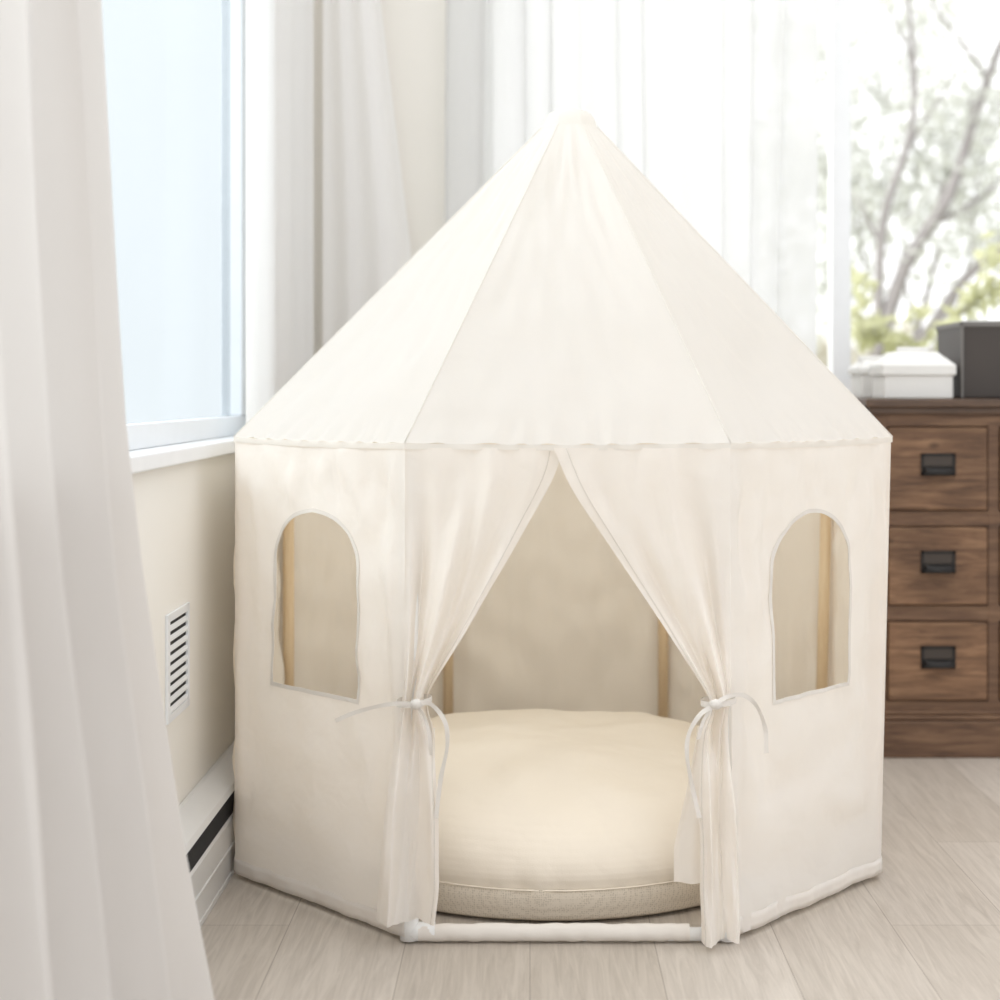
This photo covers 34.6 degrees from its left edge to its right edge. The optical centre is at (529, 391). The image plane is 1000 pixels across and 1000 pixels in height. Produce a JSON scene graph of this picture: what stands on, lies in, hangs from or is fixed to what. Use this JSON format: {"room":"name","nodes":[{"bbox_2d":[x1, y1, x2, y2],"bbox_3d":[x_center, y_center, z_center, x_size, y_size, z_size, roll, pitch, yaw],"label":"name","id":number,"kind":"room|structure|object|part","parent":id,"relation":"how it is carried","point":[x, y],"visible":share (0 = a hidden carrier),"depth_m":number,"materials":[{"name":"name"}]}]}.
{"room":"children's room","nodes":[
{"label":"children's room","id":0,"kind":"room"},
{"bbox_2d":[132,0,314,804],"bbox_3d":[-0.615,-0.450,2.310,0.080,2.600,4.220,0,0,0],"label":"wall","id":1,"kind":"structure","parent":0,"point":[185,512],"depth_m":2.76,"materials":[{"name":"paint"}]},
{"bbox_2d":[0,0,213,999],"bbox_3d":[-0.479,-0.328,1.377,0.184,2.340,1.301,0,0,0],"label":"curtain","id":2,"kind":"object","parent":1,"relation":"hanging from","point":[97,898],"visible":1,"depth_m":1.84,"materials":[{"name":"fabric"}]},
{"bbox_2d":[165,602,189,724],"bbox_3d":[-0.573,0.439,2.611,0.005,0.173,0.162,0,0,0],"label":"air vent","id":3,"kind":"object","parent":1,"relation":"in","point":[177,622],"visible":0.98,"depth_m":2.61,"materials":[{"name":"white paint"}]},
{"bbox_2d":[129,436,234,473],"bbox_3d":[-0.605,0.102,2.200,0.100,0.025,2.600,0,0,0],"label":"trim","id":4,"kind":"structure","parent":1,"relation":"attached to","point":[146,459],"depth_m":2.57,"materials":[{"name":"white paint"}]},
{"bbox_2d":[126,0,245,450],"bbox_3d":[-0.632,-0.705,2.185,0.045,1.590,2.570,0,0,0],"label":"window","id":5,"kind":"structure","parent":1,"relation":"in","point":[147,434],"depth_m":3.40,"materials":[{"name":"paint"}]},
{"bbox_2d":[179,740,234,927],"bbox_3d":[-0.547,0.762,3.105,0.054,0.176,1.990,0,0,0],"label":"baseboard heater","id":6,"kind":"object","parent":1,"relation":"attached to","point":[206,813],"visible":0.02,"depth_m":2.68,"materials":[{"name":"metal"}]},
{"bbox_3d":[-0.527,0.794,3.110,0.006,0.099,1.980,0,0,0],"label":"panel","id":7,"kind":"part","parent":6,"relation":"part of","materials":[{"name":"metal"}]},
{"bbox_3d":[-0.523,0.796,3.110,0.003,0.004,1.980,0,0,0],"label":"rail","id":8,"kind":"part","parent":6,"relation":"part of","materials":[{"name":"metal"}]},
{"bbox_3d":[-0.548,0.845,3.110,0.052,0.010,1.980,0,0,0],"label":"rail","id":9,"kind":"part","parent":6,"relation":"part of","materials":[{"name":"metal"}]},
{"bbox_2d":[245,0,313,422],"bbox_3d":[-0.556,-0.425,3.630,0.012,2.150,0.980,0,0,0],"label":"curtain","id":10,"kind":"object","parent":1,"relation":"hanging from","point":[279,67],"visible":0.52,"depth_m":3.58,"materials":[{"name":"fabric"}]},
{"bbox_2d":[323,0,410,345],"bbox_3d":[-0.405,-0.328,4.225,0.280,2.340,0.016,0,0,0],"label":"curtain","id":11,"kind":"object","parent":1,"relation":"hanging from","point":[366,241],"visible":0.41,"depth_m":4.23,"materials":[{"name":"fabric"}]},
{"bbox_2d":[315,0,445,353],"bbox_3d":[1.312,-0.450,4.360,3.775,2.600,0.120,0,0,0],"label":"wall","id":12,"kind":"structure","parent":0,"point":[415,30],"depth_m":4.30,"materials":[{"name":"paint"}]},
{"bbox_2d":[445,0,818,354],"bbox_3d":[0.266,-0.328,4.212,0.982,2.340,0.049,0,0,0],"label":"sheer curtain","id":13,"kind":"object","parent":12,"relation":"hanging from","point":[715,102],"visible":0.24,"depth_m":4.20,"materials":[{"name":"white fabric"}]},
{"bbox_2d":[828,0,850,391],"bbox_3d":[1.085,-0.715,4.345,2.430,1.570,0.070,0,0,0],"label":"window frame","id":14,"kind":"structure","parent":12,"relation":"in","point":[839,11],"depth_m":4.31,"materials":[{"name":"white paint"}]},
{"bbox_2d":[201,758,999,999],"bbox_3d":[1.272,0.880,2.325,3.855,0.060,4.250,0,0,0],"label":"floor","id":15,"kind":"structure","parent":0,"point":[926,926],"depth_m":2.45,"materials":[{"name":"laminate"}]},
{"bbox_2d":[232,108,892,947],"bbox_3d":[0.056,0.156,3.033,1.171,1.387,1.230,0,0,0],"label":"tent","id":16,"kind":"object","parent":15,"relation":"on","point":[566,456],"visible":0.98,"depth_m":2.65,"materials":[{"name":"fabric"}]},
{"bbox_3d":[-0.514,0.459,3.050,0.030,0.758,0.500,0,0,1],"label":"wall panel","id":17,"kind":"part","parent":16,"relation":"part of","materials":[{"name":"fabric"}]},
{"bbox_3d":[-0.354,0.344,2.637,0.011,0.305,0.240,0,0,-44],"label":"window trim","id":18,"kind":"part","parent":16,"relation":"part of","materials":[{"name":"fabric"}]},
{"bbox_3d":[-0.352,0.459,2.637,0.026,0.758,0.461,0,0,-44],"label":"wall panel","id":19,"kind":"part","parent":16,"relation":"part of","materials":[{"name":"fabric"}]},
{"bbox_3d":[-0.354,0.459,3.466,0.034,0.758,0.461,0,0,45],"label":"wall panel","id":20,"kind":"part","parent":16,"relation":"part of","materials":[{"name":"fabric"}]},
{"bbox_3d":[0.058,0.459,3.629,0.500,0.758,0.031,0,0,-1],"label":"wall panel","id":21,"kind":"part","parent":16,"relation":"part of","materials":[{"name":"fabric"}]},
{"bbox_3d":[0.467,0.459,3.463,0.035,0.758,0.461,0,0,-42],"label":"wall panel","id":22,"kind":"part","parent":16,"relation":"part of","materials":[{"name":"fabric"}]},
{"bbox_3d":[0.463,0.344,2.632,0.010,0.305,0.233,0,0,44],"label":"window trim","id":23,"kind":"part","parent":16,"relation":"part of","materials":[{"name":"fabric"}]},
{"bbox_3d":[0.464,0.459,2.639,0.033,0.758,0.461,0,0,45],"label":"wall panel","id":24,"kind":"part","parent":16,"relation":"part of","materials":[{"name":"fabric"}]},
{"bbox_3d":[0.621,0.459,3.050,0.037,0.758,0.500,0,0,2],"label":"wall panel","id":25,"kind":"part","parent":16,"relation":"part of","materials":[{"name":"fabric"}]},
{"bbox_2d":[431,709,700,920],"bbox_3d":[0.041,0.732,2.982,0.871,0.232,0.872,0,0,0],"label":"floor cushion","id":26,"kind":"object","parent":15,"relation":"on","point":[545,814],"visible":0.52,"depth_m":2.62,"materials":[{"name":"fabric"}]},
{"bbox_2d":[857,398,999,757],"bbox_3d":[1.210,0.433,3.934,0.863,0.834,0.451,0,0,0],"label":"chest","id":27,"kind":"object","parent":15,"relation":"on","point":[942,674],"visible":0.74,"depth_m":3.74,"materials":[{"name":"brown wood"}]},
{"bbox_2d":[848,356,881,397],"bbox_3d":[0.863,-0.038,4.045,0.095,0.106,0.150,0,0,0],"label":"storage box","id":28,"kind":"object","parent":27,"relation":"on","point":[861,381],"visible":0.54,"depth_m":3.99,"materials":[{"name":"white"}]},
{"bbox_3d":[0.863,-0.062,4.045,0.095,0.034,0.150,0,0,0],"label":"box lid","id":29,"kind":"part","parent":28,"relation":"part of","materials":[{"name":"white"}]},
{"bbox_3d":[0.863,-0.085,4.045,0.070,0.013,0.024,0,0,0],"label":"lid knob","id":30,"kind":"part","parent":28,"relation":"part of","materials":[{"name":"white"}]},
{"bbox_2d":[869,347,955,398],"bbox_3d":[0.917,-0.046,3.855,0.174,0.124,0.150,0,0,0],"label":"storage box","id":31,"kind":"object","parent":27,"relation":"on","point":[907,372],"visible":1,"depth_m":3.79,"materials":[{"name":"white"}]},
{"bbox_3d":[0.917,-0.102,3.855,0.070,0.013,0.024,0,0,0],"label":"lid knob","id":32,"kind":"part","parent":31,"relation":"part of","materials":[{"name":"white"}]},
{"bbox_3d":[0.917,-0.068,3.855,0.174,0.056,0.150,0,0,0],"label":"box lid","id":33,"kind":"part","parent":31,"relation":"part of","materials":[{"name":"white"}]},
{"bbox_3d":[0.950,0.627,3.923,0.231,0.182,0.374,0,0,0],"label":"drawer","id":34,"kind":"part","parent":27,"relation":"part of","materials":[{"name":"brown wood"}]},
{"bbox_3d":[0.950,0.406,3.923,0.231,0.181,0.374,0,0,0],"label":"drawer","id":35,"kind":"part","parent":27,"relation":"part of","materials":[{"name":"brown wood"}]},
{"bbox_3d":[0.950,0.178,3.923,0.231,0.193,0.374,0,0,0],"label":"drawer","id":36,"kind":"part","parent":27,"relation":"part of","materials":[{"name":"brown wood"}]},
{"bbox_3d":[0.950,0.617,3.735,0.076,0.048,0.001,0,0,0],"label":"label plate","id":37,"kind":"part","parent":27,"relation":"part of","materials":[{"name":"black metal"}]},
{"bbox_3d":[0.950,0.617,3.723,0.080,0.052,0.027,0,0,0],"label":"drawer pull","id":38,"kind":"part","parent":27,"relation":"part of","materials":[{"name":"black metal"}]},
{"bbox_3d":[0.950,0.396,3.735,0.076,0.048,0.001,0,0,0],"label":"label plate","id":39,"kind":"part","parent":27,"relation":"part of","materials":[{"name":"black metal"}]},
{"bbox_3d":[0.950,0.396,3.723,0.080,0.052,0.027,0,0,0],"label":"drawer pull","id":40,"kind":"part","parent":27,"relation":"part of","materials":[{"name":"black metal"}]},
{"bbox_3d":[0.950,0.169,3.735,0.076,0.048,0.001,0,0,0],"label":"label plate","id":41,"kind":"part","parent":27,"relation":"part of","materials":[{"name":"black metal"}]},
{"bbox_3d":[0.950,0.169,3.723,0.080,0.052,0.027,0,0,0],"label":"drawer pull","id":42,"kind":"part","parent":27,"relation":"part of","materials":[{"name":"black metal"}]},
{"bbox_2d":[936,322,999,398],"bbox_3d":[1.148,-0.075,3.904,0.264,0.182,0.236,0,0,0],"label":"box","id":43,"kind":"object","parent":27,"relation":"on","point":[973,347],"visible":0.95,"depth_m":3.79,"materials":[{"name":"black"}]},
{"bbox_2d":[954,320,999,322],"bbox_3d":[1.100,-0.167,3.885,0.120,0.008,0.130,0,0,0],"label":"book","id":44,"kind":"object","parent":43,"relation":"on","point":[966,320],"visible":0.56,"depth_m":3.82,"materials":[{"name":"white paper"}]},
{"bbox_3d":[1.210,0.627,3.923,0.231,0.182,0.374,0,0,0],"label":"drawer","id":45,"kind":"part","parent":27,"relation":"part of","materials":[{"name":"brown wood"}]},
{"bbox_3d":[1.210,0.406,3.923,0.231,0.181,0.374,0,0,0],"label":"drawer","id":46,"kind":"part","parent":27,"relation":"part of","materials":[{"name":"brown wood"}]},
{"bbox_3d":[1.210,0.178,3.923,0.231,0.193,0.374,0,0,0],"label":"drawer","id":47,"kind":"part","parent":27,"relation":"part of","materials":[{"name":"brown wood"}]},
{"label":"outside","id":48,"kind":"structure","parent":0,"visible":0},
{"bbox_3d":[2.000,1.875,22.300,32.000,0.050,35.400,0,0,0],"label":"lawn","id":49,"kind":"structure","parent":48,"visible":0},
{"bbox_2d":[816,308,936,367],"bbox_3d":[4.208,0.350,18.966,12.725,2.854,4.748,0,0,2],"label":"hedge","id":50,"kind":"object","parent":49,"relation":"on","point":[822,353],"visible":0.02,"depth_m":18.09,"materials":[{"name":"green plant"}]},
{"bbox_2d":[816,0,999,352],"bbox_3d":[3.184,-0.908,12.516,3.475,5.514,1.703,0,0,0],"label":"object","id":51,"kind":"object","parent":49,"relation":"on","point":[928,163],"visible":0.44,"depth_m":12.39,"materials":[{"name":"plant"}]},
{"bbox_2d":[818,0,999,355],"bbox_3d":[2.723,-0.495,9.026,2.158,4.689,0.801,0,0,13],"label":"tree","id":52,"kind":"object","parent":49,"relation":"on","point":[938,215],"visible":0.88,"depth_m":9.00,"materials":[{"name":"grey plant"}]},
{"bbox_2d":[851,231,999,354],"bbox_3d":[1.635,0.608,6.401,0.820,2.482,0.265,0,0,6],"label":"foliage","id":53,"kind":"object","parent":49,"relation":"on","point":[862,326],"visible":0.62,"depth_m":6.38,"materials":[{"name":"green plant"}]}
]}

